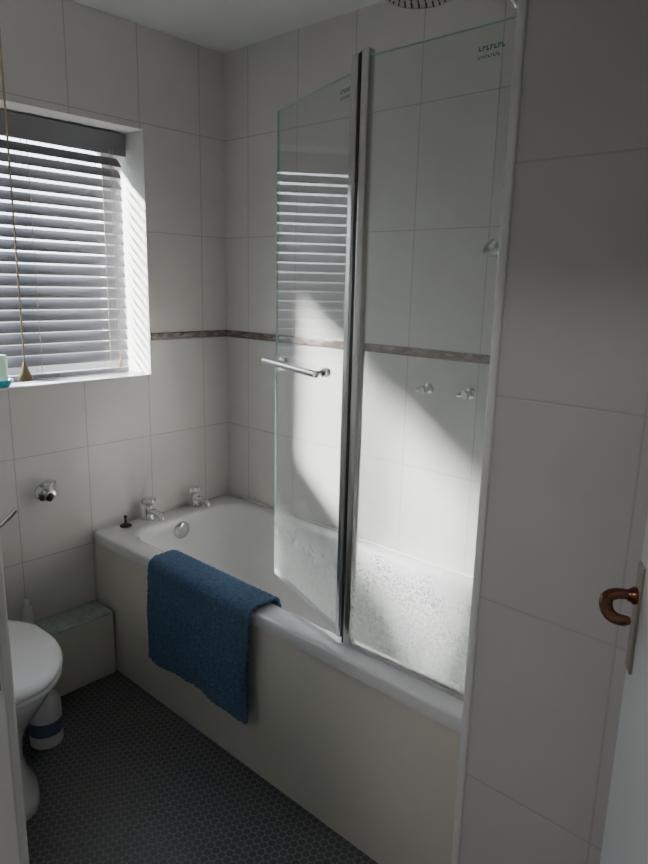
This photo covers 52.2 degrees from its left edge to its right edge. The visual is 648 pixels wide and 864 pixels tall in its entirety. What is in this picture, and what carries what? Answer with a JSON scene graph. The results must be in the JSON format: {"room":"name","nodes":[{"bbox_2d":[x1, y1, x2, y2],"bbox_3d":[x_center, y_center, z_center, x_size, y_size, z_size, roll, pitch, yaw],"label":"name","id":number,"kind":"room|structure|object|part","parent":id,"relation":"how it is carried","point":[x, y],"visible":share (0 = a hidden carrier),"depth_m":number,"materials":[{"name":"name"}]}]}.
{"room":"bathroom","nodes":[
{"label":"bathroom","id":0,"kind":"room"},
{"bbox_2d":[0,0,227,622],"bbox_3d":[-1.161,-0.256,2.471,0.300,2.490,1.800,12,17,41],"label":"wall","id":1,"kind":"structure","parent":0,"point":[107,446],"depth_m":2.64,"materials":[{"name":"white tile"}]},
{"bbox_2d":[35,479,55,501],"bbox_3d":[-1.023,0.222,2.460,0.073,0.091,0.072,12,17,41],"label":"valve","id":2,"kind":"object","parent":1,"relation":"attached to","point":[45,491],"depth_m":2.46,"materials":[{"name":"silver metal"}]},
{"bbox_2d":[0,109,128,380],"bbox_3d":[-1.164,-0.645,2.342,0.086,0.939,1.043,12,17,41],"label":"blind","id":3,"kind":"object","parent":1,"relation":"attached to","point":[26,127],"visible":0.95,"depth_m":2.52,"materials":[{"name":"grey plastic"}]},
{"bbox_3d":[-1.185,-0.197,2.450,0.044,0.018,1.022,12,17,41],"label":"rail","id":4,"kind":"part","parent":3,"relation":"part of","materials":[{"name":"grey plastic"}]},
{"bbox_2d":[150,330,226,339],"bbox_3d":[-0.577,-0.420,2.858,0.005,0.029,0.404,12,17,41],"label":"tile trim","id":5,"kind":"structure","parent":1,"relation":"attached to","point":[215,333],"depth_m":2.84,"materials":[{"name":"grey tile"}]},
{"bbox_2d":[22,669,377,863],"bbox_3d":[-0.430,1.383,1.104,3.700,0.080,3.520,12,17,41],"label":"floor","id":6,"kind":"structure","parent":0,"point":[128,780],"depth_m":2.04,"materials":[{"name":"ceramic mosaic tile"},{"name":"grout"}]},
{"bbox_2d":[0,509,62,820],"bbox_3d":[-1.064,0.701,2.035,0.716,0.818,0.412,12,17,41],"label":"toilet","id":7,"kind":"object","parent":6,"relation":"on","point":[36,656],"visible":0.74,"depth_m":1.95,"materials":[{"name":"white ceramic"}]},
{"bbox_3d":[-1.065,0.303,2.156,0.124,0.095,0.033,-6,15,-30],"label":"flush lever","id":8,"kind":"part","parent":7,"relation":"part of","materials":[{"name":"silver metal"}]},
{"bbox_3d":[-0.990,0.674,1.948,0.502,0.027,0.394,12,17,41],"label":"lid","id":9,"kind":"part","parent":7,"relation":"part of","materials":[{"name":"white plastic"}]},
{"bbox_3d":[-0.990,0.698,1.953,0.498,0.019,0.390,12,17,41],"label":"seat","id":10,"kind":"part","parent":7,"relation":"part of","materials":[{"name":"white plastic"}]},
{"bbox_2d":[28,689,63,749],"bbox_3d":[-0.956,0.956,2.263,0.110,0.225,0.110,12,17,41],"label":"bottle","id":11,"kind":"object","parent":6,"relation":"on","point":[45,728],"depth_m":2.23,"materials":[{"name":"white plastic"}]},
{"bbox_2d":[34,601,115,696],"bbox_3d":[-1.224,0.908,2.354,0.136,0.268,0.983,12,17,41],"label":"ledge","id":12,"kind":"object","parent":6,"relation":"on","point":[88,649],"visible":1,"depth_m":2.58,"materials":[{"name":"white tile"}]},
{"bbox_2d":[21,599,33,624],"bbox_3d":[-1.108,0.684,2.466,0.044,0.125,0.044,12,17,41],"label":"shampoo bottle","id":13,"kind":"object","parent":12,"relation":"on","point":[26,610],"visible":0.75,"depth_m":2.45,"materials":[{"name":"white plastic"}]},
{"bbox_2d":[35,601,110,635],"bbox_3d":[-0.975,0.723,2.571,0.138,0.008,0.240,12,17,41],"label":"ledge top","id":14,"kind":"object","parent":12,"relation":"on","point":[61,622],"visible":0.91,"depth_m":2.56,"materials":[{"name":"grey stone"}]},
{"bbox_2d":[94,494,472,863],"bbox_3d":[-0.051,0.764,2.401,1.760,0.581,0.702,12,17,41],"label":"bathtub","id":15,"kind":"object","parent":6,"relation":"on","point":[370,749],"visible":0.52,"depth_m":2.10,"materials":[{"name":"white ceramic"}]},
{"bbox_2d":[120,515,131,527],"bbox_3d":[-0.812,0.362,2.706,0.048,0.047,0.048,12,17,41],"label":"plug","id":16,"kind":"object","parent":15,"relation":"on","point":[125,524],"visible":1,"depth_m":2.70,"materials":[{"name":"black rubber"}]},
{"bbox_2d":[141,496,164,520],"bbox_3d":[-0.713,0.326,2.765,0.138,0.096,0.070,12,17,41],"label":"tap","id":17,"kind":"object","parent":15,"relation":"on","point":[150,513],"visible":1,"depth_m":2.76,"materials":[{"name":"silver metal"}]},
{"bbox_3d":[-0.699,0.343,2.756,0.099,0.044,0.030,12,17,41],"label":"spout","id":18,"kind":"part","parent":17,"relation":"part of","materials":[{"name":"silver metal"}]},
{"bbox_2d":[188,485,210,507],"bbox_3d":[-0.551,0.291,2.939,0.138,0.096,0.070,12,17,41],"label":"tap","id":19,"kind":"object","parent":15,"relation":"on","point":[194,490],"visible":1,"depth_m":2.94,"materials":[{"name":"silver metal"}]},
{"bbox_3d":[-0.537,0.308,2.930,0.099,0.044,0.030,12,17,41],"label":"spout","id":20,"kind":"part","parent":19,"relation":"part of","materials":[{"name":"silver metal"}]},
{"bbox_2d":[147,550,281,723],"bbox_3d":[-0.392,0.672,2.258,0.546,0.396,0.168,12,17,41],"label":"towel","id":21,"kind":"object","parent":15,"relation":"on","point":[199,614],"visible":0.99,"depth_m":2.18,"materials":[{"name":"blue fabric"}]},
{"bbox_2d":[261,15,516,701],"bbox_3d":[0.098,-0.151,1.720,0.121,1.518,0.953,-9,16,-38],"label":"screen","id":22,"kind":"object","parent":15,"relation":"on","point":[362,73],"visible":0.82,"depth_m":1.69,"materials":[{"name":"clear glass"}]},
{"bbox_3d":[-0.086,-0.193,1.950,0.064,0.026,0.352,-5,14,-28],"label":"rail handle","id":23,"kind":"part","parent":22,"relation":"part of","materials":[{"name":"silver metal"}]},
{"bbox_2d":[340,86,350,100],"bbox_3d":[0.054,-0.824,1.607,0.001,0.023,0.058,-5,14,-28],"label":"print","id":24,"kind":"object","parent":22,"relation":"attached to","point":[349,86],"depth_m":1.61},
{"bbox_2d":[478,42,504,59],"bbox_3d":[0.337,-0.768,1.330,0.058,0.023,0.001,12,17,41],"label":"print","id":25,"kind":"object","parent":22,"relation":"attached to","point":[491,45],"depth_m":1.33},
{"bbox_2d":[70,0,383,52],"bbox_3d":[-0.371,-1.124,0.544,3.700,0.080,3.520,12,17,41],"label":"ceiling","id":26,"kind":"structure","parent":0,"point":[223,26],"depth_m":2.36,"materials":[{"name":"white paint"}]},
{"bbox_2d":[0,32,33,381],"bbox_3d":[-0.958,-0.780,2.018,0.080,1.260,0.080,12,17,41],"label":"pull cord","id":27,"kind":"object","parent":26,"relation":"hanging from","point":[25,375],"visible":1,"depth_m":2.06,"materials":[{"name":"beige fabric"}]},
{"bbox_3d":[-0.958,-0.785,2.017,0.006,1.190,0.006,12,17,41],"label":"cord","id":28,"kind":"part","parent":27,"relation":"part of","materials":[{"name":"beige fabric"}]},
{"bbox_2d":[224,0,516,575],"bbox_3d":[0.483,-0.176,2.286,3.000,2.490,0.120,12,17,41],"label":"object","id":29,"kind":"structure","parent":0,"point":[441,111],"depth_m":2.41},
{"bbox_2d":[459,0,647,863],"bbox_3d":[0.898,0.052,1.307,0.834,2.490,0.810,12,17,41],"label":"wall partition","id":30,"kind":"structure","parent":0,"point":[567,511],"depth_m":1.17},
{"bbox_3d":[-0.676,0.335,-0.126,2.800,2.490,1.710,12,17,41],"label":"wall","id":31,"kind":"structure","parent":0,"visible":0},
{"bbox_2d":[0,537,28,863],"bbox_3d":[-0.084,0.424,0.456,0.995,2.090,0.124,12,17,41],"label":"door frame","id":32,"kind":"structure","parent":31,"relation":"attached to","point":[13,832],"depth_m":0.78,"materials":[{"name":"white paint"}]},
{"bbox_2d":[8,152,119,374],"bbox_3d":[-1.254,-0.661,2.424,0.060,0.952,1.065,12,17,41],"label":"frame","id":33,"kind":"object","parent":31,"relation":"attached to","point":[76,366],"visible":0.02,"depth_m":2.73,"materials":[{"name":"white plastic"}]},
{"bbox_2d":[0,370,150,390],"bbox_3d":[-1.158,-0.177,2.432,0.231,0.008,1.063,12,17,41],"label":"window sill","id":34,"kind":"structure","parent":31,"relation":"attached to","point":[124,374],"depth_m":2.55,"materials":[{"name":"white ceramic"}]},
{"bbox_2d":[0,354,13,387],"bbox_3d":[-1.143,-0.219,2.324,0.090,0.122,0.090,12,17,41],"label":"candle","id":35,"kind":"object","parent":34,"relation":"on","point":[5,381],"visible":1,"depth_m":2.31,"materials":[{"name":"green wax"}]},
{"bbox_3d":[-1.144,-0.172,2.334,0.090,0.026,0.090,12,17,41],"label":"dish","id":36,"kind":"part","parent":35,"relation":"part of","materials":[{"name":"teal glass"}]},
{"bbox_2d":[227,330,489,363],"bbox_3d":[0.211,-0.305,2.426,1.760,0.029,0.005,12,17,41],"label":"trim","id":37,"kind":"structure","parent":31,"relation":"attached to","point":[437,354],"depth_m":2.42,"materials":[{"name":"grey tile"}]},
{"bbox_2d":[415,383,433,393],"bbox_3d":[0.349,-0.149,2.301,0.050,0.040,0.047,12,17,41],"label":"stub","id":38,"kind":"object","parent":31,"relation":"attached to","point":[428,388],"visible":1,"depth_m":2.30,"materials":[{"name":"silver metal"}]},
{"bbox_2d":[384,0,517,257],"bbox_3d":[0.348,-0.655,1.855,0.193,1.108,0.548,12,17,41],"label":"shower riser","id":39,"kind":"object","parent":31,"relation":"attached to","point":[491,248],"visible":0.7,"depth_m":1.70,"materials":[{"name":"silver metal"}]},
{"bbox_3d":[0.386,-0.654,1.851,0.433,1.108,0.028,-8,16,-36],"label":"rail","id":40,"kind":"part","parent":39,"relation":"part of","materials":[{"name":"silver metal"}]},
{"bbox_2d":[456,387,475,398],"bbox_3d":[0.471,-0.126,2.192,0.050,0.040,0.047,12,17,41],"label":"stub","id":41,"kind":"object","parent":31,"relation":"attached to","point":[470,393],"visible":1,"depth_m":2.19,"materials":[{"name":"silver metal"}]},
{"bbox_2d":[451,0,528,863],"bbox_3d":[0.320,0.043,1.287,0.018,2.490,0.018,12,17,41],"label":"bead","id":42,"kind":"object","parent":31,"relation":"attached to","point":[522,8],"visible":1,"depth_m":1.26,"materials":[{"name":"white plastic"}]},
{"bbox_2d":[600,513,647,863],"bbox_3d":[0.388,0.440,0.623,0.036,1.992,0.812,4,13,13],"label":"leaf","id":43,"kind":"object","parent":31,"relation":"attached to","point":[625,838],"visible":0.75,"depth_m":0.95,"materials":[{"name":"white paint"}]},
{"bbox_2d":[625,561,645,674],"bbox_3d":[0.459,0.275,0.977,0.004,0.170,0.030,4,13,13],"label":"plate","id":44,"kind":"object","parent":43,"relation":"attached to","point":[641,570],"visible":1,"depth_m":0.97,"materials":[{"name":"silver metal"}]},
{"bbox_2d":[599,587,638,625],"bbox_3d":[0.431,0.251,0.966,0.052,0.045,0.067,12,17,41],"label":"lever","id":45,"kind":"object","parent":44,"relation":"attached to","point":[606,599],"visible":1,"depth_m":0.96,"materials":[{"name":"brown metal"}]}
]}

